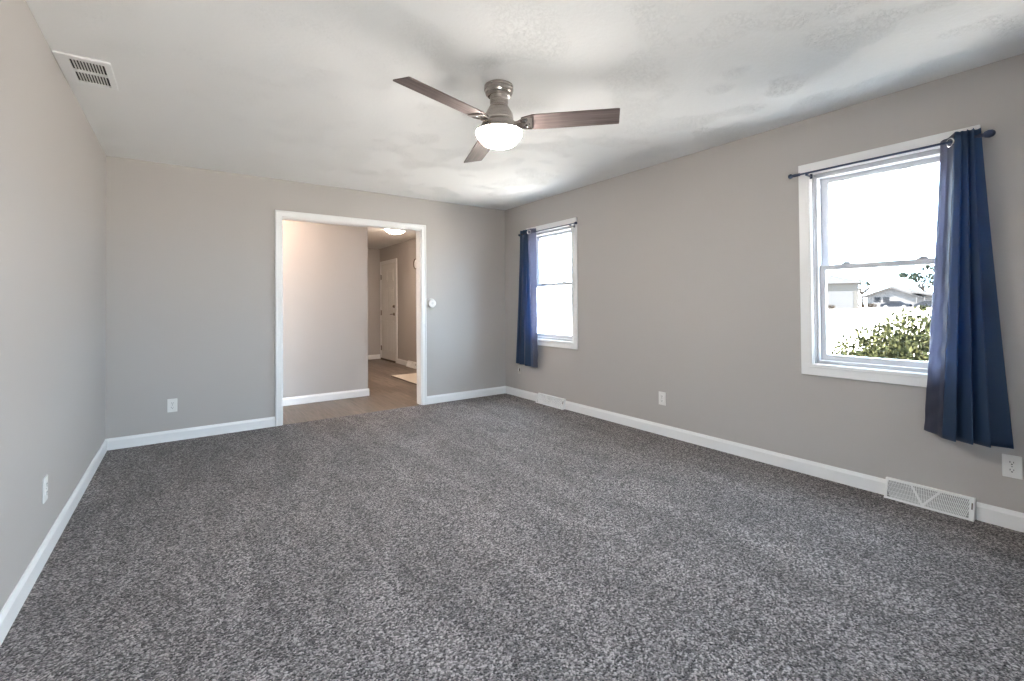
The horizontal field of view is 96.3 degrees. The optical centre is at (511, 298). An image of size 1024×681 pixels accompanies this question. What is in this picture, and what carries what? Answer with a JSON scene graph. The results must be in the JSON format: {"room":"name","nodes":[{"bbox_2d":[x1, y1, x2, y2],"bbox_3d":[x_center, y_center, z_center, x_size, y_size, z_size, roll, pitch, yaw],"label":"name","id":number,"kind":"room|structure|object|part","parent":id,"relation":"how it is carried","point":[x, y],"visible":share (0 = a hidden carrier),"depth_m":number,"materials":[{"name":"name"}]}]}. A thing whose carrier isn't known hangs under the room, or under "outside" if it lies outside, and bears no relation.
{"room":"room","nodes":[
{"label":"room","id":0,"kind":"room"},
{"bbox_2d":[0,0,105,611],"bbox_3d":[-1.697,0.036,1.336,0.140,2.540,5.927,0,-1,-35],"label":"wall","id":1,"kind":"structure","parent":0,"point":[53,161],"depth_m":2.09,"materials":[{"name":"grey paint"}]},
{"bbox_2d":[43,474,47,503],"bbox_3d":[-2.185,0.890,2.148,0.009,0.116,0.072,0,-1,-35],"label":"wall outlet","id":2,"kind":"object","parent":1,"relation":"attached to","point":[45,479],"visible":1,"depth_m":2.14,"materials":[{"name":"white plastic"}]},
{"bbox_2d":[0,439,106,645],"bbox_3d":[-1.663,1.160,1.419,0.013,0.095,5.774,0,-1,-35],"label":"baseboard","id":3,"kind":"structure","parent":1,"relation":"attached to","point":[9,612],"depth_m":2.08,"materials":[{"name":"white wood"}]},
{"bbox_2d":[105,156,505,438],"bbox_3d":[-1.760,0.082,5.005,4.297,2.540,0.120,0,-1,-35],"label":"wall","id":4,"kind":"structure","parent":0,"point":[190,251],"depth_m":4.27,"materials":[{"name":"grey paint"}]},
{"bbox_2d":[167,398,176,412],"bbox_3d":[-2.990,0.937,4.033,0.072,0.116,0.009,0,-1,-35],"label":"wall outlet","id":5,"kind":"object","parent":4,"relation":"attached to","point":[171,403],"visible":1,"depth_m":4.03,"materials":[{"name":"white plastic"}]},
{"bbox_2d":[106,386,505,450],"bbox_3d":[-1.713,1.204,4.936,4.017,0.095,0.013,0,-1,-35],"label":"baseboard","id":6,"kind":"structure","parent":4,"relation":"attached to","point":[216,429],"depth_m":4.21,"materials":[{"name":"white wood"}]},
{"bbox_2d":[275,210,426,425],"bbox_3d":[-1.709,0.187,5.027,1.613,2.131,0.143,0,-1,-35],"label":"trim","id":7,"kind":"structure","parent":4,"relation":"attached to","point":[280,215],"depth_m":4.97,"materials":[{"name":"white wood"}]},
{"bbox_2d":[427,299,435,307],"bbox_3d":[-0.959,0.052,5.476,0.116,0.116,0.044,0,-1,-35],"label":"thermostat","id":8,"kind":"object","parent":4,"relation":"attached to","point":[431,303],"visible":1,"depth_m":5.46,"materials":[{"name":"white plastic"}]},
{"bbox_2d":[283,220,367,405],"bbox_3d":[-4.886,0.122,6.349,4.486,2.540,4.025,0,-1,-35],"label":"wall","id":9,"kind":"structure","parent":0,"point":[325,266],"depth_m":5.70,"materials":[{"name":"grey paint"}]},
{"bbox_2d":[283,388,368,405],"bbox_3d":[-4.136,1.226,5.306,4.499,0.095,1.513,0,-1,-35],"label":"baseboard","id":10,"kind":"structure","parent":9,"relation":"attached to","point":[296,400],"depth_m":5.68,"materials":[{"name":"white wood"}]},
{"bbox_2d":[368,248,379,359],"bbox_3d":[-3.615,0.155,9.813,1.835,2.540,0.140,0,-1,-35],"label":"wall","id":11,"kind":"structure","parent":0,"point":[373,254],"depth_m":10.13,"materials":[{"name":"grey paint"}]},
{"bbox_2d":[368,354,406,364],"bbox_3d":[-2.165,1.242,7.755,1.580,0.095,4.863,0,-1,-35],"label":"baseboard","id":12,"kind":"structure","parent":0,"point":[399,361],"depth_m":10.03,"materials":[{"name":"white wood"}]},
{"bbox_2d":[380,238,416,361],"bbox_3d":[-1.473,0.120,8.268,0.140,2.540,4.863,0,-1,-35],"label":"wall","id":13,"kind":"structure","parent":0,"point":[405,252],"depth_m":9.02,"materials":[{"name":"grey paint"}]},
{"bbox_2d":[380,258,397,362],"bbox_3d":[-2.655,0.247,9.744,0.071,2.149,0.985,0,-1,-35],"label":"door","id":14,"kind":"structure","parent":13,"relation":"in","point":[388,272],"depth_m":9.74,"materials":[{"name":"white wood"}]},
{"bbox_2d":[406,361,416,368],"bbox_3d":[-1.903,1.246,8.695,0.062,0.114,0.424,0,-1,-35],"label":"floor vent","id":15,"kind":"object","parent":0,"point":[411,364],"visible":0.99,"depth_m":8.66,"materials":[{"name":"white"}]},
{"bbox_2d":[0,359,1023,680],"bbox_3d":[-2.338,1.304,3.978,6.286,0.120,11.010,0,-1,-35],"label":"floor","id":16,"kind":"structure","parent":0,"point":[499,537],"depth_m":2.07,"materials":[{"name":"grey carpet"}]},
{"bbox_2d":[392,373,416,384],"bbox_3d":[-1.458,1.276,7.413,0.641,0.016,1.016,0,-1,-35],"label":"entry rug","id":17,"kind":"object","parent":16,"relation":"on","point":[412,378],"visible":0.44,"depth_m":7.41,"materials":[{"name":"beige fabric"}]},
{"bbox_2d":[25,0,1023,248],"bbox_3d":[-2.340,-1.270,4.047,6.357,0.150,11.050,0,-1,-35],"label":"ceiling","id":18,"kind":"structure","parent":0,"point":[304,91],"depth_m":2.50,"materials":[{"name":"white paint"}]},
{"bbox_2d":[52,50,118,90],"bbox_3d":[-2.262,-1.211,2.445,0.217,0.010,0.352,0,-1,-35],"label":"ceiling vent","id":19,"kind":"object","parent":18,"relation":"in","point":[75,68],"visible":1,"depth_m":2.43,"materials":[{"name":"white metal"}]},
{"bbox_2d":[71,59,108,86],"bbox_3d":[-2.257,-1.210,2.457,0.115,0.008,0.288,0,-1,-35],"label":"grille","id":20,"kind":"object","parent":19,"relation":"attached to","point":[85,72],"depth_m":2.45,"materials":[{"name":"white metal"}]},
{"bbox_2d":[385,229,403,233],"bbox_3d":[-1.870,-1.102,7.345,0.356,0.113,0.356,0,-1,-35],"label":"ceiling light","id":21,"kind":"object","parent":18,"relation":"attached to","point":[387,230],"visible":0.39,"depth_m":7.27,"materials":[{"name":"white glass"}]},
{"bbox_2d":[393,76,619,162],"bbox_3d":[-0.178,-1.058,2.650,1.184,0.342,1.198,0,-1,-35],"label":"ceiling fan","id":22,"kind":"object","parent":18,"relation":"hanging from","point":[498,129],"visible":1,"depth_m":2.56,"materials":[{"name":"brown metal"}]},
{"bbox_3d":[-0.340,-1.018,2.336,0.139,0.006,0.542,15,8,40],"label":"blade","id":23,"kind":"part","parent":22,"relation":"part of","materials":[{"name":"brown wood"}]},
{"bbox_3d":[-0.199,-0.995,3.029,0.139,0.006,0.542,-13,2,-18],"label":"blade","id":24,"kind":"part","parent":22,"relation":"part of","materials":[{"name":"brown wood"}]},
{"bbox_3d":[-0.166,-1.000,2.542,0.110,0.016,0.128,15,8,40],"label":"blade arm","id":25,"kind":"part","parent":22,"relation":"part of","materials":[{"name":"silver metal"}]},
{"bbox_3d":[-0.074,-0.920,2.641,0.263,0.064,0.263,0,-1,-35],"label":"lamp shade","id":26,"kind":"part","parent":22,"relation":"part of","materials":[{"name":"white glass"}]},
{"bbox_3d":[0.058,-0.995,2.613,0.128,0.016,0.110,0,-13,11],"label":"blade arm","id":27,"kind":"part","parent":22,"relation":"part of","materials":[{"name":"silver metal"}]},
{"bbox_3d":[0.324,-1.005,2.565,0.542,0.006,0.139,0,-13,11],"label":"blade","id":28,"kind":"part","parent":22,"relation":"part of","materials":[{"name":"brown wood"}]},
{"bbox_2d":[536,393,565,409],"bbox_3d":[0.442,1.183,5.320,0.062,0.114,0.474,0,-1,-35],"label":"floor vent","id":29,"kind":"object","parent":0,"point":[552,401],"visible":1,"depth_m":5.29,"materials":[{"name":"white metal"}]},
{"bbox_2d":[538,394,562,407],"bbox_3d":[0.437,1.183,5.318,0.035,0.094,0.471,0,-1,-35],"label":"grille","id":30,"kind":"object","parent":29,"relation":"attached to","point":[552,401],"depth_m":5.30,"materials":[{"name":"white"}]},
{"bbox_2d":[505,53,1023,512],"bbox_3d":[1.688,0.041,3.749,0.140,2.540,5.927,0,-1,-35],"label":"wall","id":31,"kind":"structure","parent":0,"point":[689,265],"depth_m":3.46,"materials":[{"name":"grey paint"}]},
{"bbox_2d":[526,217,577,349],"bbox_3d":[0.496,-0.164,5.386,0.141,1.441,0.900,0,-1,-35],"label":"window","id":32,"kind":"structure","parent":31,"relation":"in","point":[543,339],"depth_m":5.21,"materials":[{"name":"white plastic"}]},
{"bbox_2d":[518,222,576,236],"bbox_3d":[0.407,-0.798,5.329,0.080,0.047,1.043,0,-1,-35],"label":"curtain rod","id":33,"kind":"object","parent":32,"relation":"attached to","point":[574,223],"visible":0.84,"depth_m":5.14,"materials":[{"name":"black metal"}]},
{"bbox_2d":[516,228,537,367],"bbox_3d":[0.149,-0.014,5.633,0.064,1.664,0.475,0,-1,-33],"label":"curtain","id":34,"kind":"object","parent":33,"relation":"hanging from","point":[526,353],"visible":1,"depth_m":5.58,"materials":[{"name":"blue fabric"}]},
{"bbox_3d":[0.387,-0.805,5.317,0.014,0.014,1.015,0,-1,-35],"label":"rod","id":35,"kind":"part","parent":33,"relation":"part of","materials":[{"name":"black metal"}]},
{"bbox_3d":[0.503,-0.164,5.391,0.124,1.281,0.740,0,-1,-35],"label":"frame","id":36,"kind":"part","parent":32,"relation":"part of","materials":[{"name":"white plastic"}]},
{"bbox_3d":[0.519,-0.466,5.408,0.030,0.625,0.688,0,-1,-35],"label":"sash","id":37,"kind":"part","parent":32,"relation":"part of","materials":[{"name":"white plastic"}]},
{"bbox_3d":[0.495,0.133,5.380,0.030,0.642,0.688,0,-1,-35],"label":"sash","id":38,"kind":"part","parent":32,"relation":"part of","materials":[{"name":"glass"}]},
{"bbox_2d":[659,391,665,405],"bbox_3d":[1.343,0.891,4.102,0.009,0.116,0.072,0,-1,-35],"label":"wall outlet","id":39,"kind":"object","parent":31,"relation":"attached to","point":[662,395],"visible":1,"depth_m":4.10,"materials":[{"name":"white plastic"}]},
{"bbox_2d":[506,386,1023,532],"bbox_3d":[1.597,1.164,3.743,0.013,0.095,5.774,0,-1,-35],"label":"baseboard","id":40,"kind":"structure","parent":31,"relation":"attached to","point":[1010,519],"depth_m":3.32,"materials":[{"name":"white wood"}]},
{"bbox_2d":[798,125,980,386],"bbox_3d":[2.306,-0.209,2.848,0.141,1.441,0.895,0,-1,-35],"label":"window","id":41,"kind":"structure","parent":31,"relation":"in","point":[814,193],"depth_m":3.06,"materials":[{"name":"white plastic"}]},
{"bbox_3d":[2.313,-0.209,2.853,0.124,1.281,0.735,0,-1,-35],"label":"frame","id":42,"kind":"part","parent":41,"relation":"part of","materials":[{"name":"white plastic"}]},
{"bbox_3d":[2.304,0.088,2.842,0.030,0.642,0.683,0,-1,-35],"label":"sash","id":43,"kind":"part","parent":41,"relation":"part of","materials":[{"name":"clear glass"}]},
{"bbox_3d":[2.329,-0.511,2.870,0.030,0.625,0.683,0,-1,-35],"label":"sash","id":44,"kind":"part","parent":41,"relation":"part of","materials":[{"name":"clear glass"}]},
{"bbox_2d":[788,129,995,178],"bbox_3d":[2.222,-0.847,2.780,0.084,0.051,0.998,0,-1,-35],"label":"curtain rod","id":45,"kind":"object","parent":41,"relation":"attached to","point":[989,133],"visible":0.84,"depth_m":2.71,"materials":[{"name":"black metal"}]},
{"bbox_3d":[2.201,-0.852,2.773,0.014,0.014,0.961,0,-1,-35],"label":"rod","id":46,"kind":"part","parent":45,"relation":"part of","materials":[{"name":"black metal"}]},
{"bbox_2d":[924,128,1013,448],"bbox_3d":[2.421,-0.069,2.465,0.092,1.667,0.349,0,-1,-35],"label":"curtain","id":47,"kind":"object","parent":45,"relation":"hanging from","point":[967,401],"visible":1,"depth_m":2.44,"materials":[{"name":"blue fabric"}]},
{"bbox_2d":[1002,454,1022,479],"bbox_3d":[2.582,0.865,2.366,0.009,0.116,0.072,0,-1,-35],"label":"wall outlet","id":48,"kind":"object","parent":31,"relation":"attached to","point":[1011,465],"visible":1,"depth_m":2.36,"materials":[{"name":"white plastic"}]},
{"bbox_2d":[1007,460,1016,465],"bbox_3d":[2.580,0.846,2.365,0.004,0.025,0.033,0,-1,-35],"label":"receptacle","id":49,"kind":"object","parent":48,"relation":"attached to","point":[1009,462],"depth_m":2.36,"materials":[{"name":"white plastic"}]},
{"bbox_2d":[1007,468,1016,472],"bbox_3d":[2.580,0.885,2.365,0.004,0.025,0.033,0,-1,-35],"label":"receptacle","id":50,"kind":"object","parent":48,"relation":"attached to","point":[1009,470],"depth_m":2.36,"materials":[{"name":"white plastic"}]},
{"bbox_2d":[884,477,975,521],"bbox_3d":[2.370,1.135,2.617,0.062,0.114,0.389,0,-1,-35],"label":"floor vent","id":51,"kind":"object","parent":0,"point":[942,501],"visible":1,"depth_m":2.60,"materials":[{"name":"white metal"}]},
{"label":"outside","id":52,"kind":"structure","parent":0,"visible":0},
{"bbox_2d":[541,305,931,354],"bbox_3d":[81.435,1.380,58.035,320.000,0.768,320.000,0,-1,-35],"label":"ground","id":53,"kind":"structure","parent":52,"point":[554,320],"depth_m":40.05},
{"bbox_2d":[827,274,861,308],"bbox_3d":[59.893,-1.672,91.284,15.400,7.400,6.000,-1,-1,35],"label":"garage","id":54,"kind":"structure","parent":53,"relation":"on","point":[842,293],"depth_m":86.35,"materials":[{"name":"white"}]},
{"bbox_3d":[61.572,0.263,87.014,5.200,3.400,0.080,-1,-1,35],"label":"door","id":55,"kind":"part","parent":54,"relation":"part of","materials":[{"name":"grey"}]},
{"bbox_2d":[859,303,876,308],"bbox_3d":[69.981,1.385,91.284,1.363,1.294,4.451,0,-1,-35],"label":"hedge","id":56,"kind":"object","parent":53,"relation":"on","point":[869,304],"visible":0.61,"depth_m":90.59,"materials":[{"name":"green plant"}]},
{"bbox_2d":[857,279,879,305],"bbox_3d":[85.756,-1.602,111.819,7.241,7.258,5.958,0,-1,-35],"label":"tree","id":57,"kind":"object","parent":53,"relation":"on","point":[867,283],"visible":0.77,"depth_m":111.61,"materials":[{"name":"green plant"}]},
{"bbox_3d":[85.760,-3.871,112.027,1.927,2.284,3.596,0,-1,-35],"label":"crown","id":58,"kind":"part","parent":57,"relation":"part of","materials":[{"name":"green plant"}]},
{"bbox_2d":[831,303,931,361],"bbox_3d":[3.797,0.848,3.677,1.322,1.637,2.332,0,-1,-35],"label":"shrub","id":59,"kind":"object","parent":53,"relation":"on","point":[902,345],"visible":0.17,"depth_m":4.07,"materials":[{"name":"green plant"}]},
{"bbox_2d":[880,301,911,308],"bbox_3d":[74.866,1.137,89.343,1.750,1.460,4.500,0,-1,-35],"label":"car","id":60,"kind":"object","parent":53,"relation":"on","point":[889,303],"visible":0.94,"depth_m":88.79,"materials":[{"name":"black paint"}]},
{"bbox_2d":[861,286,932,306],"bbox_3d":[89.086,-0.497,103.379,11.900,4.750,13.900,0,-1,-35],"label":"house","id":61,"kind":"structure","parent":53,"relation":"on","point":[906,295],"depth_m":101.53,"materials":[{"name":"grey"}]},
{"bbox_2d":[897,265,933,291],"bbox_3d":[100.085,-3.676,109.764,5.868,11.079,12.104,0,-1,-35],"label":"tree","id":62,"kind":"object","parent":53,"relation":"on","point":[913,276],"visible":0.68,"depth_m":110.45,"materials":[{"name":"green plant"}]},
{"bbox_2d":[914,301,931,308],"bbox_3d":[77.826,1.064,85.191,1.750,1.460,4.500,0,-1,-35],"label":"car","id":63,"kind":"object","parent":53,"relation":"on","point":[929,303],"visible":0.32,"depth_m":85.27,"materials":[{"name":"black paint"}]}
]}

